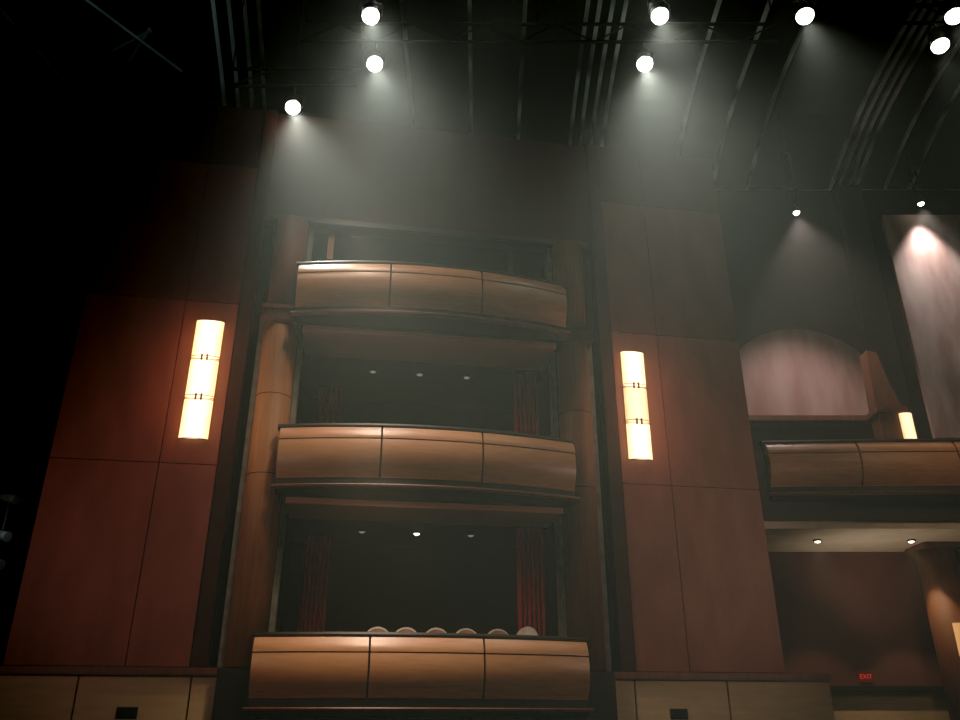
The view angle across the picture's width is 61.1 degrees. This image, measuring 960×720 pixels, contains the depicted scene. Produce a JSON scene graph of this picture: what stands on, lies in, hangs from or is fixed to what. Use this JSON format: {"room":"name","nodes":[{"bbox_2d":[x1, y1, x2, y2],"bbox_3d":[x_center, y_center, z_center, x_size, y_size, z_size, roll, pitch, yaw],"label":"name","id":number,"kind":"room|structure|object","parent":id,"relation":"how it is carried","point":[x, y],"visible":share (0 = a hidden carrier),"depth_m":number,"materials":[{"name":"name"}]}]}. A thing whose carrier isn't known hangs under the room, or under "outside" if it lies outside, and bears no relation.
{"room":"theater auditorium","nodes":[
{"label":"theater auditorium","id":0,"kind":"room"},
{"bbox_2d":[3,108,265,719],"bbox_3d":[-5.010,0.842,12.266,2.360,11.700,0.310,4,-24,-8],"label":"wall","id":1,"kind":"structure","parent":0,"point":[218,108],"depth_m":11.07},
{"bbox_2d":[0,675,79,719],"bbox_3d":[-5.984,5.035,9.984,1.600,2.180,0.080,4,-24,-8],"label":"base panel","id":2,"kind":"object","parent":1,"relation":"attached to","point":[22,697],"visible":1,"depth_m":10.34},
{"bbox_2d":[3,458,158,665],"bbox_3d":[-5.406,2.714,11.161,1.490,2.770,0.040,4,-24,-8],"label":"wall panel","id":3,"kind":"object","parent":1,"relation":"attached to","point":[76,601],"visible":1,"depth_m":11.10,"materials":[{"name":"brown wood"}]},
{"bbox_2d":[0,666,218,675],"bbox_3d":[-5.114,4.028,10.547,3.350,0.100,0.180,4,-24,-8],"label":"trim","id":4,"kind":"structure","parent":1,"relation":"attached to","point":[4,670],"depth_m":10.51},
{"bbox_2d":[50,293,185,462],"bbox_3d":[-5.406,0.227,12.276,1.490,2.660,0.040,4,-24,-8],"label":"wall panel","id":5,"kind":"object","parent":1,"relation":"attached to","point":[115,404],"visible":1,"depth_m":12.22,"materials":[{"name":"brown wood"}]},
{"bbox_2d":[72,676,191,719],"bbox_3d":[-4.494,5.135,10.206,1.380,2.180,0.080,4,-24,-8],"label":"base panel","id":6,"kind":"object","parent":1,"relation":"attached to","point":[97,697],"visible":1,"depth_m":10.52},
{"bbox_2d":[115,707,137,718],"bbox_3d":[-4.524,4.518,10.418,0.260,0.140,0.024,4,-24,-8],"label":"wall vent","id":7,"kind":"object","parent":6,"relation":"attached to","point":[121,712],"visible":1,"depth_m":10.41,"materials":[{"name":"black metal"}]},
{"bbox_2d":[87,155,208,300],"bbox_3d":[-5.406,-2.209,13.368,1.490,2.660,0.040,4,-24,-8],"label":"wall panel","id":8,"kind":"object","parent":1,"relation":"attached to","point":[146,244],"visible":1,"depth_m":13.32,"materials":[{"name":"brown wood"}]},
{"bbox_2d":[125,463,216,666],"bbox_3d":[-4.262,2.791,11.332,0.810,2.770,0.040,4,-24,-8],"label":"wall panel","id":9,"kind":"object","parent":1,"relation":"attached to","point":[166,607],"visible":1,"depth_m":11.27,"materials":[{"name":"brown wood"}]},
{"bbox_2d":[160,301,238,464],"bbox_3d":[-4.262,0.304,12.447,0.810,2.660,0.040,4,-24,-8],"label":"wall panel","id":10,"kind":"object","parent":1,"relation":"attached to","point":[174,450],"visible":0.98,"depth_m":12.36,"materials":[{"name":"brown wood"}]},
{"bbox_2d":[177,319,224,439],"bbox_3d":[-4.229,0.268,12.378,0.442,1.962,0.120,4,-24,-8],"label":"wall sconce","id":11,"kind":"object","parent":10,"relation":"attached to","point":[203,369],"visible":1,"depth_m":12.34,"materials":[{"name":"white glass"}]},
{"bbox_2d":[187,677,216,719],"bbox_3d":[-3.635,5.193,10.335,0.320,2.180,0.080,4,-24,-8],"label":"base panel","id":12,"kind":"object","parent":1,"relation":"attached to","point":[201,701],"visible":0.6,"depth_m":10.64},
{"bbox_2d":[187,164,257,303],"bbox_3d":[-4.262,-2.132,13.540,0.810,2.660,0.040,4,-24,-8],"label":"wall panel","id":13,"kind":"object","parent":1,"relation":"attached to","point":[218,265],"visible":1,"depth_m":13.49,"materials":[{"name":"brown wood"}]},
{"bbox_2d":[190,109,278,667],"bbox_3d":[-3.761,-0.151,12.863,0.210,9.400,0.340,4,-24,-8],"label":"trim","id":14,"kind":"structure","parent":1,"relation":"attached to","point":[205,622],"depth_m":12.27,"materials":[{"name":"brown wood"}]},
{"bbox_2d":[210,105,265,168],"bbox_3d":[-4.262,-3.934,14.348,0.810,1.270,0.040,4,-24,-8],"label":"wall panel","id":15,"kind":"object","parent":1,"relation":"attached to","point":[237,140],"visible":1,"depth_m":14.32,"materials":[{"name":"brown wood"}]},
{"bbox_2d":[209,225,272,667],"bbox_3d":[-3.618,-0.091,12.995,0.120,9.400,0.100,4,-24,-8],"label":"trim","id":16,"kind":"structure","parent":1,"relation":"attached to","point":[263,273],"depth_m":12.30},
{"bbox_2d":[265,113,591,254],"bbox_3d":[-0.833,-3.175,14.795,6.180,2.300,0.250,4,-24,-8],"label":"wall panel","id":17,"kind":"object","parent":1,"relation":"attached to","point":[326,168],"depth_m":14.66,"materials":[{"name":"brown wood"}]},
{"bbox_2d":[0,194,275,676],"bbox_3d":[-1.000,2.010,17.072,30.000,13.500,0.202,0,-24,0],"label":"wall","id":18,"kind":"structure","parent":0,"point":[48,242],"depth_m":18.17,"materials":[{"name":"paint"}]},
{"bbox_2d":[880,215,959,438],"bbox_3d":[10.775,-0.842,17.309,3.450,5.300,0.101,0,-24,0],"label":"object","id":19,"kind":"object","parent":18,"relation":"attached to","point":[924,250],"visible":0.87,"depth_m":17.46,"materials":[{"name":"grey paint"}]},
{"bbox_2d":[275,376,302,631],"bbox_3d":[-3.258,1.604,13.966,0.100,11.700,2.500,4,-24,-8],"label":"wall","id":20,"kind":"structure","parent":0,"point":[300,397],"depth_m":13.83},
{"bbox_2d":[281,399,517,634],"bbox_3d":[-1.297,2.274,15.461,4.500,11.700,0.100,4,-24,-8],"label":"wall","id":21,"kind":"structure","parent":0,"point":[392,588],"depth_m":14.68,"materials":[{"name":"paint"}]},
{"bbox_2d":[278,494,569,548],"bbox_3d":[-1.024,2.673,13.454,4.300,0.150,3.280,4,-24,-8],"label":"ceiling box","id":22,"kind":"object","parent":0,"point":[341,531],"visible":0.43,"depth_m":13.86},
{"bbox_2d":[297,535,331,631],"bbox_3d":[-2.778,4.280,13.457,0.451,2.740,0.085,4,-24,-8],"label":"curtain","id":23,"kind":"object","parent":22,"relation":"hanging from","point":[317,549],"visible":0.48,"depth_m":13.67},
{"bbox_2d":[270,423,579,505],"bbox_3d":[-0.721,1.498,11.952,4.520,1.025,0.568,4,-24,-8],"label":"balcony","id":24,"kind":"object","parent":22,"relation":"attached to","point":[360,460],"visible":1,"depth_m":11.77,"materials":[{"name":"brown wood"}]},
{"bbox_2d":[516,527,546,635],"bbox_3d":[0.830,4.025,12.887,0.471,2.740,0.085,4,-24,-8],"label":"curtain","id":25,"kind":"object","parent":22,"relation":"hanging from","point":[530,550],"visible":0.57,"depth_m":13.09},
{"bbox_2d":[312,233,543,275],"bbox_3d":[-1.071,-1.576,15.673,4.300,0.100,2.700,4,-24,-8],"label":"ceiling box","id":26,"kind":"object","parent":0,"point":[528,263],"visible":0.14,"depth_m":14.76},
{"bbox_2d":[296,322,562,410],"bbox_3d":[-1.024,0.155,14.583,4.300,0.150,3.280,4,-24,-8],"label":"ceiling box","id":27,"kind":"object","parent":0,"point":[394,382],"visible":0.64,"depth_m":14.89,"materials":[{"name":"paint"}]},
{"bbox_2d":[315,386,342,422],"bbox_3d":[-2.778,1.689,14.619,0.451,2.580,0.085,4,-24,-8],"label":"curtain","id":28,"kind":"object","parent":27,"relation":"hanging from","point":[329,400],"visible":0.33,"depth_m":14.99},
{"bbox_2d":[326,231,334,260],"bbox_3d":[-2.575,-1.336,13.763,0.100,1.900,0.140,4,-24,-8],"label":"post","id":29,"kind":"object","parent":27,"relation":"on","point":[331,237],"visible":0.4,"depth_m":13.97,"materials":[{"name":"brown wood"}]},
{"bbox_2d":[290,260,569,340],"bbox_3d":[-0.721,-1.020,13.081,4.480,1.025,0.568,4,-24,-8],"label":"balcony","id":30,"kind":"object","parent":27,"relation":"attached to","point":[419,296],"visible":1,"depth_m":12.89,"materials":[{"name":"brown wood"}]},
{"bbox_2d":[513,373,540,434],"bbox_3d":[0.830,1.433,14.049,0.471,2.580,0.085,4,-24,-8],"label":"curtain","id":31,"kind":"object","parent":27,"relation":"hanging from","point":[525,386],"visible":0.46,"depth_m":14.33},
{"bbox_2d":[0,0,959,193],"bbox_3d":[-1.000,-8.503,11.100,30.000,1.200,19.300,0,-24,0],"label":"ceiling","id":32,"kind":"structure","parent":0,"point":[50,143],"depth_m":17.31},
{"bbox_2d":[75,30,151,71],"bbox_3d":[-7.450,-6.269,16.510,2.149,0.120,0.070,-12,-27,25],"label":"strut","id":33,"kind":"object","parent":32,"relation":"attached to","point":[141,35],"visible":1,"depth_m":16.51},
{"bbox_2d":[99,27,150,110],"bbox_3d":[-7.400,-5.997,16.909,0.070,0.290,2.734,20,-31,-37],"label":"strut","id":34,"kind":"object","parent":32,"relation":"attached to","point":[148,30],"visible":1,"depth_m":16.84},
{"bbox_2d":[84,0,182,72],"bbox_3d":[-6.850,-6.419,16.139,0.070,0.190,2.224,-16,-29,32],"label":"strut","id":35,"kind":"object","parent":32,"relation":"attached to","point":[89,2],"visible":1,"depth_m":16.08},
{"bbox_2d":[210,0,226,105],"bbox_3d":[-5.537,-5.520,17.434,0.079,1.040,5.410,4,-25,-10],"label":"rib","id":36,"kind":"object","parent":32,"relation":"attached to","point":[213,4],"visible":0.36,"depth_m":16.63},
{"bbox_2d":[226,0,239,107],"bbox_3d":[-5.237,-5.520,17.434,0.079,1.040,5.410,4,-25,-10],"label":"rib","id":37,"kind":"object","parent":32,"relation":"attached to","point":[228,2],"visible":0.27,"depth_m":16.47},
{"bbox_2d":[242,0,253,108],"bbox_3d":[-4.937,-5.520,17.434,0.079,1.040,5.410,4,-25,-10],"label":"rib","id":38,"kind":"object","parent":32,"relation":"attached to","point":[245,14],"visible":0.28,"depth_m":16.56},
{"bbox_2d":[256,0,265,110],"bbox_3d":[-4.667,-5.520,17.434,0.079,1.040,5.410,4,-25,-10],"label":"rib","id":39,"kind":"object","parent":32,"relation":"attached to","point":[258,2],"visible":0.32,"depth_m":16.56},
{"bbox_2d":[229,0,362,87],"bbox_3d":[-3.350,-5.877,15.063,2.322,2.150,0.057,0,-24,0],"label":"lighting truss","id":40,"kind":"object","parent":32,"relation":"hanging from","point":[267,69],"visible":0.98,"depth_m":14.77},
{"bbox_2d":[282,87,304,114],"bbox_3d":[-3.367,-4.613,14.546,0.384,0.560,0.298,-22,-32,40],"label":"stage light","id":41,"kind":"object","parent":40,"relation":"hanging from","point":[290,99],"visible":1,"depth_m":14.41,"materials":[{"name":"black metal"}]},
{"bbox_2d":[399,0,414,127],"bbox_3d":[-1.500,-5.520,17.434,0.081,1.040,5.300,0,-24,0],"label":"rib","id":42,"kind":"object","parent":32,"relation":"attached to","point":[402,9],"visible":0.49,"depth_m":16.96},
{"bbox_2d":[467,0,472,133],"bbox_3d":[-0.200,-5.520,17.434,0.081,1.040,5.300,0,-24,0],"label":"rib","id":43,"kind":"object","parent":32,"relation":"attached to","point":[469,2],"visible":0.54,"depth_m":17.07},
{"bbox_2d":[516,0,527,138],"bbox_3d":[0.870,-5.520,17.434,0.081,1.040,5.300,0,-24,0],"label":"rib","id":44,"kind":"object","parent":32,"relation":"attached to","point":[525,2],"visible":0.58,"depth_m":17.07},
{"bbox_2d":[301,0,777,43],"bbox_3d":[1.000,-6.302,14.114,8.023,2.150,0.057,0,-24,0],"label":"lighting truss","id":45,"kind":"object","parent":32,"relation":"hanging from","point":[334,24],"visible":1,"depth_m":13.76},
{"bbox_2d":[364,43,385,71],"bbox_3d":[-1.778,-5.039,13.596,0.363,0.558,0.303,-18,-30,34],"label":"stage light","id":46,"kind":"object","parent":45,"relation":"hanging from","point":[372,55],"visible":1,"depth_m":13.46,"materials":[{"name":"black metal"}]},
{"bbox_2d":[633,43,654,71],"bbox_3d":[2.734,-5.039,13.597,0.323,0.558,0.340,-14,-28,28],"label":"stage light","id":47,"kind":"object","parent":45,"relation":"hanging from","point":[642,55],"visible":1,"depth_m":13.46,"materials":[{"name":"black metal"}]},
{"bbox_2d":[568,0,590,144],"bbox_3d":[2.070,-5.520,17.434,0.083,1.040,5.300,0,-24,0],"label":"rib","id":48,"kind":"object","parent":32,"relation":"attached to","point":[587,5],"visible":0.63,"depth_m":17.13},
{"bbox_2d":[578,0,602,145],"bbox_3d":[2.300,-5.520,17.434,0.081,1.040,5.300,0,-24,0],"label":"rib","id":49,"kind":"object","parent":32,"relation":"attached to","point":[599,5],"visible":0.63,"depth_m":17.13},
{"bbox_2d":[589,0,615,143],"bbox_3d":[2.550,-5.520,17.434,0.081,1.040,5.300,0,-24,0],"label":"rib","id":50,"kind":"object","parent":32,"relation":"attached to","point":[612,5],"visible":0.62,"depth_m":17.13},
{"bbox_2d":[600,0,628,146],"bbox_3d":[2.800,-5.520,17.434,0.081,1.040,5.300,0,-24,0],"label":"rib","id":51,"kind":"object","parent":32,"relation":"attached to","point":[625,5],"visible":0.63,"depth_m":17.18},
{"bbox_2d":[676,0,721,154],"bbox_3d":[4.580,-5.520,17.434,0.081,1.040,5.300,0,-24,0],"label":"rib","id":52,"kind":"object","parent":32,"relation":"attached to","point":[718,3],"visible":0.67,"depth_m":17.24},
{"bbox_2d":[714,0,772,180],"bbox_3d":[5.550,-5.520,17.434,0.082,1.040,5.300,0,-24,0],"label":"rib","id":53,"kind":"object","parent":32,"relation":"attached to","point":[767,7],"visible":0.8,"depth_m":17.48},
{"bbox_2d":[745,0,817,188],"bbox_3d":[6.400,-5.520,17.434,0.081,1.040,5.300,0,-24,0],"label":"rib","id":54,"kind":"object","parent":32,"relation":"attached to","point":[802,28],"visible":0.9,"depth_m":17.67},
{"bbox_2d":[777,115,800,214],"bbox_3d":[6.558,-4.200,17.387,0.159,2.608,0.137,-12,-27,25],"label":"stage light","id":55,"kind":"object","parent":32,"relation":"hanging from","point":[795,208],"visible":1,"depth_m":17.20,"materials":[{"name":"black metal"}]},
{"bbox_2d":[828,0,921,188],"bbox_3d":[8.400,-5.520,17.434,0.081,1.040,5.300,0,-24,0],"label":"rib","id":56,"kind":"object","parent":32,"relation":"attached to","point":[911,14],"visible":0.93,"depth_m":17.56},
{"bbox_2d":[838,0,932,184],"bbox_3d":[8.600,-5.520,17.434,0.081,1.040,5.300,0,-24,0],"label":"rib","id":57,"kind":"object","parent":32,"relation":"attached to","point":[923,11],"visible":0.89,"depth_m":17.51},
{"bbox_2d":[846,0,942,184],"bbox_3d":[8.800,-5.520,17.434,0.083,1.040,5.300,0,-24,0],"label":"rib","id":58,"kind":"object","parent":32,"relation":"attached to","point":[931,15],"visible":0.89,"depth_m":17.53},
{"bbox_2d":[855,11,943,184],"bbox_3d":[9.000,-5.520,17.434,0.081,1.040,5.300,0,-24,0],"label":"rib","id":59,"kind":"object","parent":32,"relation":"attached to","point":[940,17],"visible":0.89,"depth_m":17.78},
{"bbox_2d":[906,150,924,205],"bbox_3d":[9.818,-4.122,18.416,0.154,1.508,0.140,-14,-28,28],"label":"stage light","id":60,"kind":"object","parent":32,"relation":"hanging from","point":[919,199],"visible":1,"depth_m":18.28,"materials":[{"name":"black metal"}]},
{"bbox_2d":[882,39,959,188],"bbox_3d":[9.700,-5.520,17.434,0.081,1.040,5.300,0,-24,0],"label":"rib","id":61,"kind":"object","parent":32,"relation":"attached to","point":[956,47],"visible":0.94,"depth_m":17.97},
{"bbox_2d":[882,0,959,24],"bbox_3d":[7.600,-6.466,13.749,1.822,2.150,0.057,0,-24,0],"label":"lighting truss","id":62,"kind":"object","parent":32,"relation":"hanging from","point":[916,5],"visible":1,"depth_m":13.41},
{"bbox_2d":[926,24,949,53],"bbox_3d":[7.439,-5.211,13.214,0.270,0.558,0.326,-16,-29,32],"label":"stage light","id":63,"kind":"object","parent":62,"relation":"hanging from","point":[938,40],"visible":1,"depth_m":13.11,"materials":[{"name":"black metal"}]},
{"bbox_2d":[907,84,959,188],"bbox_3d":[10.300,-5.520,17.434,0.083,1.040,5.300,0,-24,0],"label":"rib","id":64,"kind":"object","parent":32,"relation":"attached to","point":[957,90],"visible":0.91,"depth_m":18.45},
{"bbox_3d":[3.000,-6.711,13.201,11.863,2.150,1.996,4,-24,-8],"label":"lighting truss","id":65,"kind":"object","parent":32,"relation":"hanging from","visible":0},
{"bbox_2d":[359,0,382,24],"bbox_3d":[-1.716,-5.450,12.681,0.348,0.558,0.305,-18,-30,34],"label":"stage light","id":66,"kind":"object","parent":65,"relation":"hanging from","point":[369,8],"visible":1,"depth_m":12.54,"materials":[{"name":"black metal"}]},
{"bbox_2d":[647,0,670,24],"bbox_3d":[2.787,-5.450,12.681,0.313,0.558,0.336,-14,-28,29],"label":"stage light","id":67,"kind":"object","parent":65,"relation":"hanging from","point":[658,10],"visible":1,"depth_m":12.54,"materials":[{"name":"black metal"}]},
{"bbox_2d":[791,0,815,24],"bbox_3d":[5.034,-5.452,12.677,0.296,0.558,0.335,-14,-28,29],"label":"stage light","id":68,"kind":"object","parent":65,"relation":"hanging from","point":[804,12],"visible":1,"depth_m":12.55,"materials":[{"name":"black metal"}]},
{"bbox_2d":[940,0,959,24],"bbox_3d":[7.348,-5.457,12.665,0.270,0.557,0.322,-16,-29,32],"label":"stage light","id":69,"kind":"object","parent":65,"relation":"hanging from","point":[950,9],"visible":1,"depth_m":12.55,"materials":[{"name":"black metal"}]},
{"bbox_2d":[539,266,557,635],"bbox_3d":[1.084,1.895,14.614,0.100,11.700,2.500,4,-24,-8],"label":"wall","id":70,"kind":"structure","parent":0,"point":[549,535],"depth_m":13.34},
{"bbox_2d":[285,497,563,527],"bbox_3d":[-0.845,2.335,12.405,4.100,0.089,1.000,4,-24,-8],"label":"trim","id":71,"kind":"structure","parent":70,"relation":"attached to","point":[297,507],"depth_m":12.23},
{"bbox_2d":[302,325,555,370],"bbox_3d":[-0.845,-0.183,13.534,4.100,0.089,1.000,4,-24,-8],"label":"trim","id":72,"kind":"structure","parent":70,"relation":"attached to","point":[326,341],"depth_m":13.38,"materials":[{"name":"wood"}]},
{"bbox_2d":[582,253,616,671],"bbox_3d":[1.928,0.280,13.824,0.120,9.400,0.100,4,-24,-8],"label":"trim","id":73,"kind":"structure","parent":0,"point":[589,311],"depth_m":13.29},
{"bbox_2d":[633,484,785,681],"bbox_3d":[3.338,1.401,13.514,2.360,11.700,0.310,4,-24,-8],"label":"wall","id":74,"kind":"structure","parent":0,"point":[636,484],"depth_m":11.91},
{"bbox_2d":[586,144,635,671],"bbox_3d":[2.111,0.243,13.740,0.210,9.400,0.340,4,-24,-8],"label":"trim","id":75,"kind":"structure","parent":74,"relation":"attached to","point":[620,585],"depth_m":13.15,"materials":[{"name":"brown wood"}]},
{"bbox_2d":[598,147,643,205],"bbox_3d":[2.646,-3.471,15.380,0.810,1.270,0.040,4,-24,-8],"label":"wall panel","id":76,"kind":"object","parent":74,"relation":"attached to","point":[619,169],"visible":1,"depth_m":15.35,"materials":[{"name":"brown wood"}]},
{"bbox_2d":[615,680,635,719],"bbox_3d":[2.030,5.572,11.181,0.320,2.180,0.080,4,-24,-8],"label":"base panel","id":77,"kind":"object","parent":74,"relation":"attached to","point":[625,695],"visible":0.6,"depth_m":11.49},
{"bbox_2d":[602,202,655,334],"bbox_3d":[2.646,-1.669,14.572,0.810,2.660,0.040,4,-24,-8],"label":"wall panel","id":78,"kind":"object","parent":74,"relation":"attached to","point":[631,308],"visible":1,"depth_m":14.52,"materials":[{"name":"brown wood"}]},
{"bbox_2d":[611,332,670,485],"bbox_3d":[2.646,0.767,13.479,0.810,2.660,0.040,4,-24,-8],"label":"wall panel","id":79,"kind":"object","parent":74,"relation":"attached to","point":[633,471],"visible":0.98,"depth_m":13.40,"materials":[{"name":"brown wood"}]},
{"bbox_2d":[620,350,653,460],"bbox_3d":[2.581,0.724,13.396,0.422,1.912,0.120,4,-24,-8],"label":"wall sconce","id":80,"kind":"object","parent":79,"relation":"attached to","point":[633,370],"visible":1,"depth_m":13.36,"materials":[{"name":"white glass"}]},
{"bbox_2d":[622,484,689,671],"bbox_3d":[2.646,3.253,12.365,0.810,2.770,0.040,4,-24,-8],"label":"wall panel","id":81,"kind":"object","parent":74,"relation":"attached to","point":[659,633],"visible":1,"depth_m":12.31,"materials":[{"name":"brown wood"}]},
{"bbox_2d":[638,151,718,213],"bbox_3d":[3.791,-3.395,15.551,1.490,1.270,0.040,4,-24,-8],"label":"wall panel","id":82,"kind":"object","parent":74,"relation":"attached to","point":[668,181],"visible":1,"depth_m":15.52,"materials":[{"name":"brown wood"}]},
{"bbox_2d":[634,680,729,719],"bbox_3d":[2.888,5.630,11.309,1.380,2.180,0.080,4,-24,-8],"label":"base panel","id":83,"kind":"object","parent":74,"relation":"attached to","point":[703,700],"visible":1,"depth_m":11.62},
{"bbox_2d":[670,709,687,719],"bbox_3d":[2.818,5.010,11.516,0.260,0.140,0.024,4,-24,-8],"label":"wall vent","id":84,"kind":"object","parent":83,"relation":"attached to","point":[675,714],"visible":1,"depth_m":11.51,"materials":[{"name":"black metal"}]},
{"bbox_2d":[644,206,737,340],"bbox_3d":[3.791,-1.593,14.743,1.490,2.660,0.040,4,-24,-8],"label":"wall panel","id":85,"kind":"object","parent":74,"relation":"attached to","point":[692,298],"visible":1,"depth_m":14.69,"materials":[{"name":"brown wood"}]},
{"bbox_2d":[657,335,758,489],"bbox_3d":[3.791,0.844,13.650,1.490,2.660,0.040,4,-24,-8],"label":"wall panel","id":86,"kind":"object","parent":74,"relation":"attached to","point":[710,444],"visible":1,"depth_m":13.60,"materials":[{"name":"brown wood"}]},
{"bbox_2d":[614,672,831,681],"bbox_3d":[3.521,4.606,11.837,3.350,0.100,0.180,4,-24,-8],"label":"trim","id":87,"kind":"structure","parent":74,"relation":"attached to","point":[618,675],"depth_m":11.76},
{"bbox_2d":[671,486,785,672],"bbox_3d":[3.791,3.330,12.536,1.490,2.770,0.040,4,-24,-8],"label":"wall panel","id":88,"kind":"object","parent":74,"relation":"attached to","point":[731,619],"visible":0.98,"depth_m":12.48,"materials":[{"name":"brown wood"}]},
{"bbox_2d":[726,681,834,719],"bbox_3d":[4.378,5.729,11.532,1.600,2.180,0.080,4,-24,-8],"label":"base panel","id":89,"kind":"object","parent":74,"relation":"attached to","point":[747,700],"visible":1,"depth_m":11.83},
{"bbox_2d":[739,329,868,414],"bbox_3d":[6.700,0.285,17.379,3.200,2.100,0.051,0,-24,0],"label":"wall","id":90,"kind":"structure","parent":0,"point":[785,371],"depth_m":17.33,"materials":[{"name":"paint"}]},
{"bbox_2d":[716,190,959,497],"bbox_3d":[8.800,-0.058,17.714,8.400,8.600,0.281,0,-24,0],"label":"wall","id":91,"kind":"structure","parent":0,"point":[787,270],"depth_m":18.43,"materials":[{"name":"paint"}]},
{"bbox_2d":[749,415,870,423],"bbox_3d":[6.650,1.239,16.842,3.300,0.120,0.250,0,-24,0],"label":"trim","id":92,"kind":"structure","parent":91,"relation":"attached to","point":[753,419],"depth_m":16.74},
{"bbox_2d":[716,189,959,189],"bbox_3d":[8.800,-3.980,19.538,8.400,0.150,0.200,0,-24,0],"label":"trim","id":93,"kind":"structure","parent":91,"relation":"attached to","point":[716,189],"depth_m":19.47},
{"bbox_2d":[832,185,918,438],"bbox_3d":[8.650,-0.795,17.781,0.600,7.200,0.200,0,-24,0],"label":"trim","id":94,"kind":"structure","parent":91,"relation":"attached to","point":[878,334],"depth_m":18.06,"materials":[{"name":"brown wood"}]},
{"bbox_2d":[761,498,959,520],"bbox_3d":[8.800,3.022,14.782,8.400,0.380,2.550,0,-24,0],"label":"ledge","id":95,"kind":"object","parent":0,"point":[772,511],"depth_m":13.60,"materials":[{"name":"brown wood"}]},
{"bbox_2d":[759,438,959,501],"bbox_3d":[8.125,1.833,13.699,6.630,1.025,0.401,0,-24,0],"label":"balcony","id":96,"kind":"object","parent":95,"relation":"attached to","point":[824,470],"visible":1,"depth_m":13.58,"materials":[{"name":"brown wood"}]},
{"bbox_2d":[860,350,907,438],"bbox_3d":[8.040,1.419,15.912,0.600,3.450,0.480,0,-24,0],"label":"column","id":97,"kind":"structure","parent":95,"relation":"on","point":[884,407],"depth_m":16.11,"materials":[{"name":"brown wood"}]},
{"bbox_2d":[899,413,916,438],"bbox_3d":[8.250,1.370,15.644,0.250,0.736,0.090,0,-24,0],"label":"wall sconce","id":98,"kind":"object","parent":97,"relation":"attached to","point":[906,420],"visible":0.62,"depth_m":15.65,"materials":[{"name":"white glass"}]},
{"bbox_2d":[764,521,959,551],"bbox_3d":[8.800,3.179,14.520,8.400,0.120,2.100,0,-24,0],"label":"ceiling","id":99,"kind":"structure","parent":0,"point":[781,536],"depth_m":14.03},
{"bbox_2d":[768,552,959,685],"bbox_3d":[8.800,4.760,15.017,8.400,2.400,0.300,0,-24,0],"label":"wall","id":100,"kind":"structure","parent":0,"point":[840,615],"depth_m":14.87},
{"bbox_2d":[857,671,873,681],"bbox_3d":[6.840,5.620,14.440,0.270,0.180,0.050,0,-24,0],"label":"exit sign","id":101,"kind":"object","parent":100,"relation":"attached to","point":[863,676],"visible":1,"depth_m":14.42,"materials":[{"name":"red"}]},
{"bbox_2d":[831,692,949,719],"bbox_3d":[8.800,6.875,14.025,8.400,2.130,0.380,0,-24,0],"label":"wall","id":102,"kind":"structure","parent":0,"point":[846,705],"depth_m":14.19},
{"bbox_2d":[830,686,943,691],"bbox_3d":[8.800,5.776,14.287,8.400,0.090,0.200,0,-24,0],"label":"trim","id":103,"kind":"structure","parent":102,"relation":"on","point":[832,688],"depth_m":14.19,"materials":[{"name":"brown wood"}]},
{"bbox_3d":[-1.024,5.338,12.259,4.300,0.150,3.280,4,-24,-8],"label":"ceiling box","id":104,"kind":"object","parent":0,"visible":0},
{"bbox_2d":[242,632,593,716],"bbox_3d":[-0.721,4.154,10.761,4.620,1.025,0.568,4,-24,-8],"label":"balcony","id":105,"kind":"object","parent":104,"relation":"attached to","point":[301,674],"visible":1,"depth_m":10.59,"materials":[{"name":"brown wood"}]},
{"bbox_3d":[-0.144,4.398,5.776,34.000,0.100,22.000,4,-24,-8],"label":"floor","id":106,"kind":"structure","parent":0,"visible":0},
{"bbox_2d":[0,416,31,569],"bbox_3d":[-7.050,3.632,11.523,0.700,6.000,0.700,4,-24,-8],"label":"boom","id":107,"kind":"object","parent":106,"relation":"on","point":[10,498],"visible":1,"depth_m":12.09,"materials":[{"name":"black metal"}]},
{"bbox_2d":[211,215,308,719],"bbox_3d":[-3.181,1.955,11.938,0.600,9.400,0.566,4,-24,-8],"label":"column","id":108,"kind":"structure","parent":106,"relation":"on","point":[256,552],"depth_m":11.79,"materials":[{"name":"brown wood"}]},
{"bbox_2d":[217,316,264,667],"bbox_3d":[-3.497,1.756,12.105,0.100,5.300,0.250,4,-24,-8],"label":"trim","id":109,"kind":"structure","parent":108,"relation":"attached to","point":[229,590],"depth_m":11.83,"materials":[{"name":"grey paint"}]},
{"bbox_2d":[262,227,313,719],"bbox_3d":[-2.904,2.047,12.143,0.080,9.400,0.220,4,-24,-8],"label":"trim","id":110,"kind":"structure","parent":108,"relation":"attached to","point":[283,514],"depth_m":11.94,"materials":[{"name":"grey paint"}]},
{"bbox_2d":[272,214,586,248],"bbox_3d":[-0.807,-2.236,14.200,5.500,0.100,0.070,4,-24,-8],"label":"trim","id":111,"kind":"structure","parent":108,"relation":"attached to","point":[311,220],"depth_m":14.16,"materials":[{"name":"brown wood"}]},
{"bbox_2d":[552,240,617,719],"bbox_3d":[1.556,2.272,12.646,0.600,9.400,0.566,4,-24,-8],"label":"column","id":112,"kind":"structure","parent":106,"relation":"on","point":[585,617],"depth_m":12.49,"materials":[{"name":"brown wood"}]},
{"bbox_2d":[544,248,567,636],"bbox_3d":[1.221,2.323,12.759,0.080,9.400,0.220,4,-24,-8],"label":"trim","id":113,"kind":"structure","parent":112,"relation":"attached to","point":[554,421],"depth_m":12.57,"materials":[{"name":"grey paint"}]},
{"bbox_2d":[588,345,611,671],"bbox_3d":[1.832,2.113,12.902,0.100,5.300,0.250,4,-24,-8],"label":"trim","id":114,"kind":"structure","parent":112,"relation":"attached to","point":[590,359],"depth_m":12.63,"materials":[{"name":"grey paint"}]},
{"bbox_2d":[905,542,959,719],"bbox_3d":[8.250,5.469,13.877,0.720,4.575,0.720,0,-24,0],"label":"column","id":115,"kind":"structure","parent":106,"relation":"on","point":[937,562],"depth_m":14.20,"materials":[{"name":"brown wood"}]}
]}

